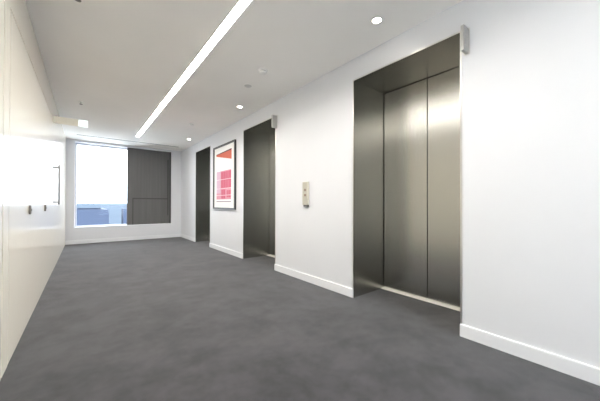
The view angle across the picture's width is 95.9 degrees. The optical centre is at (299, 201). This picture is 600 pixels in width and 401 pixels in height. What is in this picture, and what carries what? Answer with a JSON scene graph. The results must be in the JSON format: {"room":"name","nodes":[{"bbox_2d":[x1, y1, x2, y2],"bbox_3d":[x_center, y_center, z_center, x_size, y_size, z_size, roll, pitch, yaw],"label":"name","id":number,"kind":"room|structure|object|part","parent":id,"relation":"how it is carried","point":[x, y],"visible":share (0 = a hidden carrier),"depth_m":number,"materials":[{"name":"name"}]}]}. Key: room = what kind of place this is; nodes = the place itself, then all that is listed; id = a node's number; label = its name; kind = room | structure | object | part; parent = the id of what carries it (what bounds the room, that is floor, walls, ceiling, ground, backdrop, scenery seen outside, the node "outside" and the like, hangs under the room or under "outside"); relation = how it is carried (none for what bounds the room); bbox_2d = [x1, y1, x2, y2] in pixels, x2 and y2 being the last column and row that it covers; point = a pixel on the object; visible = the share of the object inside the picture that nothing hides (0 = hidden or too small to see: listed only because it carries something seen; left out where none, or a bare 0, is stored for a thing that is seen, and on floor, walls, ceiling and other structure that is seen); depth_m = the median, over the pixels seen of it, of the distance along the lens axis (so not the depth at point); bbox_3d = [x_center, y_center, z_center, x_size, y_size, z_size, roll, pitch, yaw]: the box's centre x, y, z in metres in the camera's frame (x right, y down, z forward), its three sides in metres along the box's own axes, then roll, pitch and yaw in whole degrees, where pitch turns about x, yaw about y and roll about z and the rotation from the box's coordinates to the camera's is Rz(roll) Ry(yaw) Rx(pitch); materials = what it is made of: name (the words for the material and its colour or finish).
{"room":"lobby","nodes":[
{"label":"lobby","id":0,"kind":"room"},
{"bbox_2d":[0,0,65,379],"bbox_3d":[-2.533,-0.280,2.363,0.250,2.700,12.050,0,0,-38],"label":"wall","id":1,"kind":"structure","parent":0,"point":[19,9],"depth_m":1.74,"materials":[{"name":"white paint"}]},
{"bbox_2d":[7,10,31,364],"bbox_3d":[-2.185,-0.099,2.116,0.050,2.329,0.878,0,0,-38],"label":"door","id":2,"kind":"structure","parent":1,"relation":"in","point":[20,209],"depth_m":2.03,"materials":[{"name":"white paint"}]},
{"bbox_2d":[29,66,46,318],"bbox_3d":[-2.822,-0.095,2.918,0.050,2.329,1.169,0,0,-38],"label":"door","id":3,"kind":"structure","parent":1,"relation":"in","point":[38,102],"depth_m":2.82,"materials":[{"name":"white paint"}]},
{"bbox_2d":[45,102,59,285],"bbox_3d":[-3.503,-0.091,3.824,0.110,2.329,1.094,0,0,-38],"label":"door","id":4,"kind":"structure","parent":1,"relation":"in","point":[49,180],"depth_m":3.77,"materials":[{"name":"white paint"}]},
{"bbox_3d":[-3.775,-0.266,4.192,0.080,0.620,0.032,0,0,-38],"label":"handle","id":5,"kind":"part","parent":4,"relation":"part of","materials":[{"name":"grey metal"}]},
{"bbox_2d":[53,116,87,127],"bbox_3d":[-3.622,-1.261,4.280,0.418,0.105,0.050,0,0,-38],"label":"wall sign","id":6,"kind":"object","parent":1,"relation":"attached to","point":[57,120],"visible":1,"depth_m":4.26,"materials":[{"name":"beige"}]},
{"bbox_2d":[65,138,180,240],"bbox_3d":[-5.053,-0.252,7.800,2.966,2.700,0.400,0,0,-38],"label":"wall","id":7,"kind":"structure","parent":0,"point":[72,233],"depth_m":7.49,"materials":[{"name":"white paint"}]},
{"bbox_2d":[65,234,179,244],"bbox_3d":[-4.855,1.049,7.686,2.749,0.097,0.016,0,0,-38],"label":"baseboard","id":8,"kind":"structure","parent":7,"relation":"attached to","point":[167,235],"depth_m":7.54,"materials":[{"name":"white wood"}]},
{"bbox_2d":[75,143,170,227],"bbox_3d":[-4.989,-0.436,7.795,2.305,2.233,0.328,0,0,-38],"label":"window","id":9,"kind":"structure","parent":7,"relation":"in","point":[76,144],"depth_m":7.22,"materials":[{"name":"grey"}]},
{"bbox_3d":[-5.073,-0.435,7.900,2.305,2.233,0.060,0,0,-38],"label":"frame","id":10,"kind":"part","parent":9,"relation":"part of","materials":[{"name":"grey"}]},
{"bbox_3d":[-4.973,0.674,7.765,2.301,0.014,0.268,0,0,-38],"label":"sill","id":11,"kind":"part","parent":9,"relation":"part of","materials":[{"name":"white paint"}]},
{"bbox_2d":[127,147,170,224],"bbox_3d":[-4.476,-0.440,8.066,1.156,2.211,0.038,0,0,-38],"label":"screen","id":12,"kind":"object","parent":9,"relation":"attached to","point":[148,171],"visible":1,"depth_m":8.04,"materials":[{"name":"grey fabric"}]},
{"bbox_3d":[-4.460,-0.092,8.062,0.920,0.034,0.016,0,0,-38],"label":"cross rail","id":13,"kind":"part","parent":12,"relation":"part of","materials":[{"name":"grey metal"}]},
{"bbox_3d":[-4.087,-0.437,8.360,0.032,1.710,0.016,0,0,-38],"label":"tall post","id":14,"kind":"part","parent":12,"relation":"part of","materials":[{"name":"grey metal"}]},
{"bbox_2d":[25,0,462,150],"bbox_3d":[-1.126,-1.730,3.391,3.716,0.220,12.300,0,0,-38],"label":"ceiling","id":15,"kind":"structure","parent":0,"point":[121,59],"depth_m":2.94,"materials":[{"name":"paint"}]},
{"bbox_2d":[77,134,174,146],"bbox_3d":[-4.451,-1.619,7.196,2.300,0.032,0.045,0,0,-38],"label":"ceiling vent","id":16,"kind":"object","parent":15,"relation":"in","point":[77,134],"visible":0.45,"depth_m":7.09,"materials":[{"name":"grey metal"}]},
{"bbox_2d":[136,0,251,136],"bbox_3d":[-1.493,-1.650,3.514,0.081,0.061,8.150,0,0,-38],"label":"linear light","id":17,"kind":"object","parent":15,"relation":"attached to","point":[241,5],"visible":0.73,"depth_m":2.95,"materials":[{"name":"white plastic"}]},
{"bbox_2d":[259,68,267,74],"bbox_3d":[-0.452,-1.597,3.325,0.108,0.044,0.108,0,0,-38],"label":"smoke detector","id":18,"kind":"object","parent":15,"relation":"attached to","point":[263,71],"visible":1,"depth_m":3.30,"materials":[{"name":"white plastic"}]},
{"bbox_2d":[371,16,382,23],"bbox_3d":[0.686,-1.620,2.416,0.100,0.004,0.100,0,0,-38],"label":"recessed light","id":19,"kind":"object","parent":15,"relation":"in","point":[378,19],"visible":1,"depth_m":2.41,"materials":[{"name":"white plastic"}]},
{"bbox_2d":[0,237,599,400],"bbox_3d":[-1.133,1.155,3.373,3.716,0.150,12.300,0,0,-38],"label":"floor","id":20,"kind":"structure","parent":0,"point":[172,318],"depth_m":2.06,"materials":[{"name":"grey carpet"}]},
{"bbox_2d":[181,0,599,367],"bbox_3d":[-0.005,-0.262,4.371,0.675,2.700,12.050,0,0,-38],"label":"wall","id":21,"kind":"structure","parent":0,"point":[531,70],"depth_m":1.97,"materials":[{"name":"white paint"}]},
{"bbox_2d":[180,234,195,241],"bbox_3d":[-3.323,1.054,7.982,0.016,0.097,1.457,0,0,-38],"label":"baseboard","id":22,"kind":"structure","parent":21,"relation":"attached to","point":[181,235],"depth_m":7.91,"materials":[{"name":"white wood"}]},
{"bbox_2d":[195,145,210,241],"bbox_3d":[-2.280,-0.131,7.187,0.625,2.462,1.116,0,0,-38],"label":"entrance","id":23,"kind":"object","parent":21,"relation":"attached to","point":[203,157],"visible":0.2,"depth_m":7.53,"materials":[{"name":"silver metal"}]},
{"bbox_3d":[-2.279,-1.356,7.194,0.618,0.012,1.092,0,0,-38],"label":"head panel","id":24,"kind":"part","parent":23,"relation":"part of","materials":[{"name":"silver metal"}]},
{"bbox_2d":[213,139,235,209],"bbox_3d":[-1.660,-0.544,5.886,0.036,1.415,1.170,0,0,-38],"label":"framed picture","id":25,"kind":"object","parent":21,"relation":"attached to","point":[224,155],"visible":1,"depth_m":5.83,"materials":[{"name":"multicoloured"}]},
{"bbox_2d":[216,147,231,203],"bbox_3d":[-1.669,-0.536,5.902,0.002,1.170,0.825,0,0,-38],"label":"print","id":26,"kind":"object","parent":25,"relation":"attached to","point":[223,156],"depth_m":5.87,"materials":[{"name":"multicoloured paper"}]},
{"bbox_2d":[209,243,242,258],"bbox_3d":[-1.641,1.045,5.864,0.016,0.097,1.767,0,0,-38],"label":"baseboard","id":27,"kind":"structure","parent":21,"relation":"attached to","point":[231,252],"depth_m":5.71,"materials":[{"name":"white wood"}]},
{"bbox_2d":[243,117,275,263],"bbox_3d":[-0.497,-0.140,4.941,0.625,2.462,1.135,0,0,-38],"label":"elevator","id":28,"kind":"object","parent":21,"relation":"attached to","point":[259,140],"visible":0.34,"depth_m":5.35,"materials":[{"name":"silver metal"}]},
{"bbox_3d":[-0.495,-1.365,4.947,0.618,0.012,1.111,0,0,-38],"label":"head panel","id":29,"kind":"part","parent":28,"relation":"part of","materials":[{"name":"silver metal"}]},
{"bbox_3d":[-0.447,-0.140,5.332,0.030,2.422,0.544,0,0,-38],"label":"door panel","id":30,"kind":"part","parent":28,"relation":"part of","materials":[{"name":"silver metal"}]},
{"bbox_2d":[272,115,277,128],"bbox_3d":[-0.404,-1.263,4.266,0.092,0.210,0.044,0,0,-38],"label":"lantern","id":31,"kind":"object","parent":21,"relation":"attached to","point":[274,117],"visible":1,"depth_m":4.26,"materials":[{"name":"metal"}]},
{"bbox_2d":[302,182,308,206],"bbox_3d":[0.076,-0.102,3.700,0.030,0.337,0.124,0,0,-38],"label":"panel","id":32,"kind":"object","parent":21,"relation":"attached to","point":[305,185],"visible":1,"depth_m":3.69,"materials":[{"name":"beige metal"}]},
{"bbox_2d":[274,264,353,297],"bbox_3d":[0.098,1.036,3.673,0.016,0.097,1.606,0,0,-38],"label":"baseboard","id":33,"kind":"structure","parent":21,"relation":"attached to","point":[344,290],"depth_m":3.50,"materials":[{"name":"white wood"}]},
{"bbox_2d":[352,31,461,323],"bbox_3d":[1.193,-0.149,2.813,0.625,2.462,1.134,0,0,-38],"label":"elevator","id":34,"kind":"object","parent":21,"relation":"attached to","point":[407,240],"visible":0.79,"depth_m":3.07,"materials":[{"name":"silver metal"}]},
{"bbox_3d":[1.242,-0.149,3.205,0.030,2.422,0.543,0,0,-38],"label":"door panel","id":35,"kind":"part","parent":34,"relation":"part of","materials":[{"name":"silver metal"}]},
{"bbox_3d":[1.194,-1.374,2.820,0.618,0.012,1.110,0,0,-38],"label":"head panel","id":36,"kind":"part","parent":34,"relation":"part of","materials":[{"name":"silver metal"}]},
{"bbox_3d":[1.391,1.077,2.966,0.080,0.013,1.109,0,0,-38],"label":"sill","id":37,"kind":"part","parent":34,"relation":"part of","materials":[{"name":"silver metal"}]},
{"bbox_3d":[1.585,-0.151,2.773,0.030,2.422,0.543,0,0,-38],"label":"door panel","id":38,"kind":"part","parent":34,"relation":"part of","materials":[{"name":"silver metal"}]},
{"bbox_2d":[461,24,469,55],"bbox_3d":[1.295,-1.274,2.126,0.092,0.210,0.044,0,0,-38],"label":"lantern","id":39,"kind":"object","parent":21,"relation":"attached to","point":[465,32],"visible":1,"depth_m":2.10,"materials":[{"name":"metal"}]},
{"bbox_3d":[1.329,-1.274,2.154,0.004,0.210,0.044,0,0,-38],"label":"wall plate","id":40,"kind":"part","parent":39,"relation":"part of","materials":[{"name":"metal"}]},
{"bbox_2d":[460,324,599,385],"bbox_3d":[2.378,1.024,0.802,0.016,0.097,3.506,0,0,-38],"label":"baseboard","id":41,"kind":"structure","parent":21,"relation":"attached to","point":[589,373],"depth_m":1.80,"materials":[{"name":"white wood"}]},
{"label":"outside","id":42,"kind":"structure","parent":0,"visible":0},
{"bbox_2d":[77,204,126,223],"bbox_3d":[-22.934,15.707,30.858,9.392,30.979,9.040,0,0,-38],"label":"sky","id":43,"kind":"structure","parent":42,"point":[114,209],"depth_m":27.96,"materials":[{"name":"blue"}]},
{"bbox_2d":[77,193,93,203],"bbox_3d":[-22.165,-0.348,26.328,3.345,1.080,0.080,0,0,-38],"label":"rooftop railing","id":44,"kind":"object","parent":43,"relation":"on","point":[77,193],"visible":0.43,"depth_m":27.07,"materials":[{"name":"grey metal"}]},
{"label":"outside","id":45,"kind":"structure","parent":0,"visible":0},
{"bbox_2d":[77,208,108,225],"bbox_3d":[-16.157,15.829,19.640,3.184,30.632,7.040,0,0,-38],"label":"office building","id":46,"kind":"structure","parent":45,"point":[85,216],"depth_m":17.52,"materials":[{"name":"blue glass"}]},
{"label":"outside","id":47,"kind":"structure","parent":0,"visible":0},
{"bbox_2d":[121,208,126,223],"bbox_3d":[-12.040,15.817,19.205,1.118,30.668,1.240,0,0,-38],"label":"office building","id":48,"kind":"structure","parent":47,"point":[124,210],"depth_m":18.61,"materials":[{"name":"blue glass"}]}
]}

